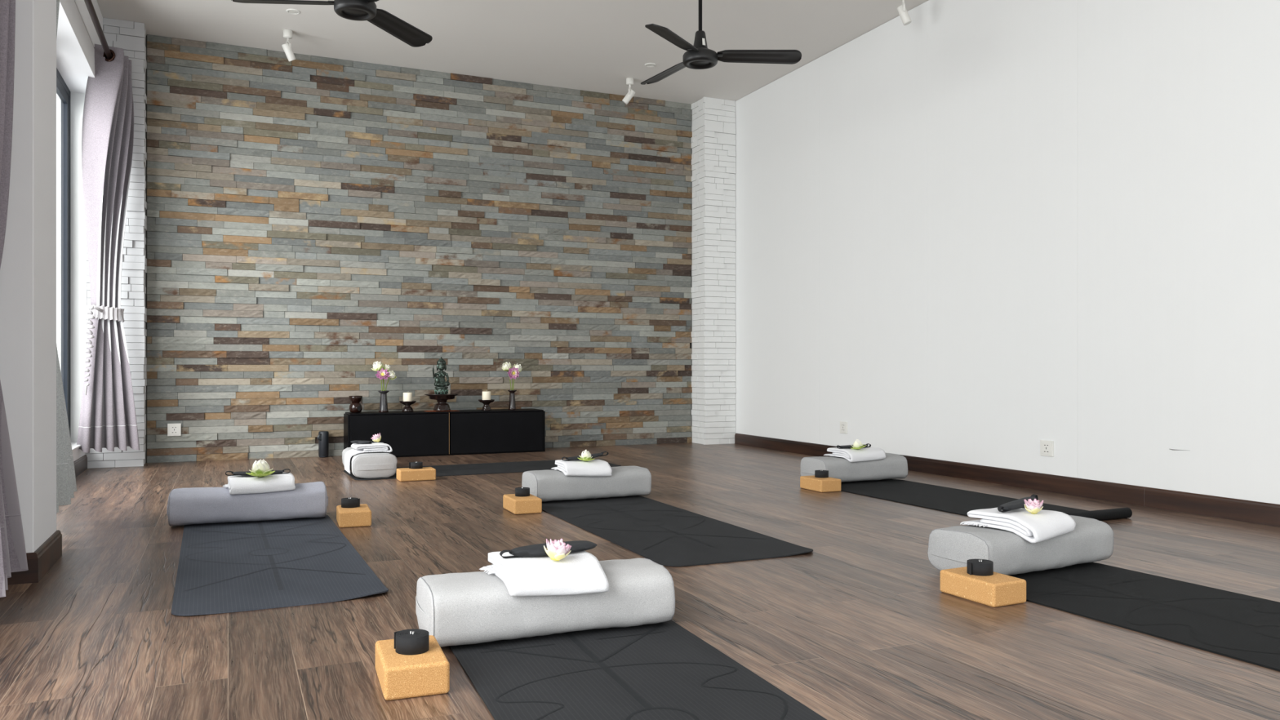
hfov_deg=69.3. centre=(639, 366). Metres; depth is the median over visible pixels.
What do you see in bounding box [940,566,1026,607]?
block
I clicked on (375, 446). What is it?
towel
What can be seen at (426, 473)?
block
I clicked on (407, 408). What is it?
candle stand
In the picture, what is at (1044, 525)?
towel
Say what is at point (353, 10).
ceiling fan
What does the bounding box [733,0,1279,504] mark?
wall
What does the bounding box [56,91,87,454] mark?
window
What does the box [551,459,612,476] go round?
towel
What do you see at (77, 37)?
wall
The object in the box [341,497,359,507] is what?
roll
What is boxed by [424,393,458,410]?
dish
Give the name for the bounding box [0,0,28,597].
curtain
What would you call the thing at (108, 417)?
curtain
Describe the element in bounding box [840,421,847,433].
wall outlet
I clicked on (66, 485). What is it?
curtain
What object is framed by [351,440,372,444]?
mask
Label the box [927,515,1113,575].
bolster
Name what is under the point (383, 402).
bud vase
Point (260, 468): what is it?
flower
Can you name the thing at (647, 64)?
recessed light
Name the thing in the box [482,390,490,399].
pillar candle
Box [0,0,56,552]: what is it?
wall column
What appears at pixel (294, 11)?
recessed light
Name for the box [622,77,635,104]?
ceiling spotlight
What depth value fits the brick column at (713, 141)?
8.93 m
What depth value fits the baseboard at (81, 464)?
6.50 m
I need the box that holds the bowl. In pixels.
[348,395,362,402]
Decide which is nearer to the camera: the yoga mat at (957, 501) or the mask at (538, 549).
the mask at (538, 549)
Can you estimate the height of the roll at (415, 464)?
0.045 m
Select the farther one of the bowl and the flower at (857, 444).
the bowl
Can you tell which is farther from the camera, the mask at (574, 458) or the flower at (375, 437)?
the flower at (375, 437)
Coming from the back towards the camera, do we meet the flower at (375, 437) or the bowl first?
the bowl
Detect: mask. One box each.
[225,468,290,475]
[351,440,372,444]
[499,540,596,558]
[561,451,608,461]
[836,443,871,448]
[997,493,1038,512]
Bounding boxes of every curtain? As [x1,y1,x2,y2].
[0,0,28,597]
[56,0,77,512]
[76,44,139,453]
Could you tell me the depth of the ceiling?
7.17 m
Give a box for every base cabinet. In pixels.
[343,395,449,457]
[448,408,545,455]
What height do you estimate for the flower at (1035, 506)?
0.050 m
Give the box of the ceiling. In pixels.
[97,0,928,104]
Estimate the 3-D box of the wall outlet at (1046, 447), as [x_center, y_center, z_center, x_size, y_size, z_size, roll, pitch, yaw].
[2.447,0.492,5.570,0.011,0.094,0.094,0,0,-24]
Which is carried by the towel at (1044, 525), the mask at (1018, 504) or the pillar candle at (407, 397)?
the mask at (1018, 504)
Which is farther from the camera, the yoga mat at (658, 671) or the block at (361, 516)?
the block at (361, 516)
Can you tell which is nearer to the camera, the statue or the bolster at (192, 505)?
the bolster at (192, 505)
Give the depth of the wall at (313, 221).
7.96 m
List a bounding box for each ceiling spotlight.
[281,29,295,61]
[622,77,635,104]
[897,0,911,25]
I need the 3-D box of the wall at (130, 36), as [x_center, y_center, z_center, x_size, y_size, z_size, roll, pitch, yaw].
[-3.950,-0.915,7.009,0.379,3.330,0.302,0,0,-24]
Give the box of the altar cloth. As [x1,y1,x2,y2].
[424,409,459,411]
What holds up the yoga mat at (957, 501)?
on the floor
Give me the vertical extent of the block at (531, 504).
0.074 m
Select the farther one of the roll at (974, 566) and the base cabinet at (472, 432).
the base cabinet at (472, 432)
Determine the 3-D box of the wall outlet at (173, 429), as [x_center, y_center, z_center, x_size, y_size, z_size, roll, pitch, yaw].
[-3.642,0.495,7.243,0.094,0.098,0.011,0,0,-24]
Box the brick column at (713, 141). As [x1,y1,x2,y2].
[691,97,736,444]
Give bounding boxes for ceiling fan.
[231,0,432,47]
[640,0,801,84]
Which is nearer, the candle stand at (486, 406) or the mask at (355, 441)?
the mask at (355, 441)
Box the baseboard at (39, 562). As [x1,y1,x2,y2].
[7,529,62,584]
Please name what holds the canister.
on the floor
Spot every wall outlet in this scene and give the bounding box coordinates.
[167,423,181,435]
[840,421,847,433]
[1040,440,1053,457]
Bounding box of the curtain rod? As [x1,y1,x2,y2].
[84,0,111,58]
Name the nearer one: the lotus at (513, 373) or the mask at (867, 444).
the mask at (867, 444)
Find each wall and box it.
[56,0,102,461]
[86,17,146,468]
[146,34,692,462]
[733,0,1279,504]
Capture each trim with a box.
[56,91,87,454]
[71,441,80,450]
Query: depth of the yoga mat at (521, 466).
6.78 m
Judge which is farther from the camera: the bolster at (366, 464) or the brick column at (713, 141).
the brick column at (713, 141)
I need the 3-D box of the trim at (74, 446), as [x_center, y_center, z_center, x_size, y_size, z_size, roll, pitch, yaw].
[-3.379,0.558,5.143,0.105,0.013,3.591,0,0,-24]
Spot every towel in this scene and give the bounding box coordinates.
[223,472,295,494]
[344,442,392,474]
[479,551,608,596]
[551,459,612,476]
[823,447,886,462]
[960,507,1075,542]
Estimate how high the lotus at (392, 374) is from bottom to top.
0.220 m
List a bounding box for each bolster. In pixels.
[166,481,328,526]
[342,447,397,478]
[415,558,675,647]
[521,466,651,502]
[800,453,907,482]
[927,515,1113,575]
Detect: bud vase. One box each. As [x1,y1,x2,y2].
[377,391,389,412]
[507,390,516,409]
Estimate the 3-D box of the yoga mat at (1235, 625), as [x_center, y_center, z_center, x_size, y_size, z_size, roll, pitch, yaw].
[1.802,0.747,2.591,0.690,0.005,1.830,0,0,-26]
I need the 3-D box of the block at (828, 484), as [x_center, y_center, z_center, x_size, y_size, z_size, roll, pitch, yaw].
[1.097,0.713,5.632,0.146,0.074,0.235,0,0,-23]
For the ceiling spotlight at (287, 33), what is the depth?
7.10 m
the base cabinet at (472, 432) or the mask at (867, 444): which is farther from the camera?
the base cabinet at (472, 432)
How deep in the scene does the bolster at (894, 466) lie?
5.93 m
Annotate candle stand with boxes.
[399,400,416,412]
[478,399,494,410]
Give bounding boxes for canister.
[317,431,328,457]
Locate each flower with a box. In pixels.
[245,459,275,477]
[370,432,381,442]
[543,538,571,560]
[577,449,594,461]
[850,439,866,449]
[1023,498,1043,513]
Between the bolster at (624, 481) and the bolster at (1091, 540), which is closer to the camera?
the bolster at (1091, 540)
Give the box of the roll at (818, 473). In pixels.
[814,469,828,477]
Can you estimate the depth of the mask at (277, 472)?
4.49 m
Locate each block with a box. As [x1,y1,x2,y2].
[336,503,371,528]
[375,635,449,700]
[396,466,435,481]
[502,493,542,514]
[800,475,840,492]
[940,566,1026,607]
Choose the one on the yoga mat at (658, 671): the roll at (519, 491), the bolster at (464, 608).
the bolster at (464, 608)
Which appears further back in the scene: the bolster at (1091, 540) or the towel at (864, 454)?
the towel at (864, 454)
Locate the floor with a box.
[0,442,1279,719]
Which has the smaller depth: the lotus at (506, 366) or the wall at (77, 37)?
the wall at (77, 37)
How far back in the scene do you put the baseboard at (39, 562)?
3.27 m
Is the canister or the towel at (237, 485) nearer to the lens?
the towel at (237, 485)
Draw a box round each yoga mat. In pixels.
[171,515,388,615]
[343,457,621,479]
[448,619,826,719]
[542,495,813,566]
[840,479,1132,520]
[1008,562,1279,671]
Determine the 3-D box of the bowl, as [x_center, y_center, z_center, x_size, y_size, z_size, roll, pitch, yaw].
[-2.351,0.271,7.661,0.108,0.054,0.108,0,0,-24]
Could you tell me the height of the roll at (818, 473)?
0.045 m
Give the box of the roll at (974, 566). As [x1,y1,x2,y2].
[966,559,993,575]
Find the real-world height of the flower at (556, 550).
0.063 m
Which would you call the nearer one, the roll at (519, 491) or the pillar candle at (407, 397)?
the roll at (519, 491)
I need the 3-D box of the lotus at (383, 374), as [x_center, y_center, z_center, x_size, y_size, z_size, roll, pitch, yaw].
[-2.111,0.134,7.671,0.103,0.239,0.155,0,0,12]
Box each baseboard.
[7,529,62,584]
[73,454,87,476]
[734,433,1279,527]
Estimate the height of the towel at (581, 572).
0.086 m
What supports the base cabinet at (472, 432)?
on the floor
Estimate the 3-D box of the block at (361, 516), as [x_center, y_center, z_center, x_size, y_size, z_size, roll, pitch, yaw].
[-1.369,0.713,4.428,0.146,0.074,0.235,0,0,-21]
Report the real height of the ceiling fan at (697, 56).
0.754 m
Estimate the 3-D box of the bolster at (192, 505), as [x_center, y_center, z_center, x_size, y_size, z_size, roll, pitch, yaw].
[-1.896,0.663,4.503,0.718,0.162,0.294,0,0,-22]
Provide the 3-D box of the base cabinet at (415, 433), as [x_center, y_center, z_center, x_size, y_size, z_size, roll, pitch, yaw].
[-2.043,0.497,7.779,0.820,0.506,0.315,0,0,-24]
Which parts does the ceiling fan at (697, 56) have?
blade, blade, rod, motor, blade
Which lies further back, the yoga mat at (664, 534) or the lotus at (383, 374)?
the lotus at (383, 374)
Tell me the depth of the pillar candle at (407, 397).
7.78 m
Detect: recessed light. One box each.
[285,8,300,14]
[644,62,656,66]
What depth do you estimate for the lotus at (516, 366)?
8.19 m
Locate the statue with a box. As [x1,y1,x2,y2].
[431,356,449,394]
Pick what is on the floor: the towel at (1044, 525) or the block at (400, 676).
the block at (400, 676)
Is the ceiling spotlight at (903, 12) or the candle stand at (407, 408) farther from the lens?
the candle stand at (407, 408)
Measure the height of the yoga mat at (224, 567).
0.016 m
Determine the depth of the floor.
2.83 m
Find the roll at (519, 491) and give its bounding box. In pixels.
[515,486,529,496]
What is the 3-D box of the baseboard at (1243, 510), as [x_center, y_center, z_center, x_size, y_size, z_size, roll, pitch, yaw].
[3.168,0.699,3.943,0.016,0.103,11.030,0,0,-24]
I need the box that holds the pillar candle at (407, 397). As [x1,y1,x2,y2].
[403,392,412,401]
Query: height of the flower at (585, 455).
0.065 m
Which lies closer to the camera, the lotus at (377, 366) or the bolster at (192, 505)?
the bolster at (192, 505)
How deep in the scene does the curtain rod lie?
5.90 m
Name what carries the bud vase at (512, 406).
on the base cabinet at (472, 432)
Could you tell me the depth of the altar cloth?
7.86 m
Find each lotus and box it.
[371,360,382,391]
[375,368,390,391]
[382,364,390,391]
[385,370,396,391]
[502,361,511,389]
[507,366,519,390]
[512,363,522,390]
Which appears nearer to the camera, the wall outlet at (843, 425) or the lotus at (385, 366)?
the wall outlet at (843, 425)
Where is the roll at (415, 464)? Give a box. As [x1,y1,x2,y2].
[408,461,422,468]

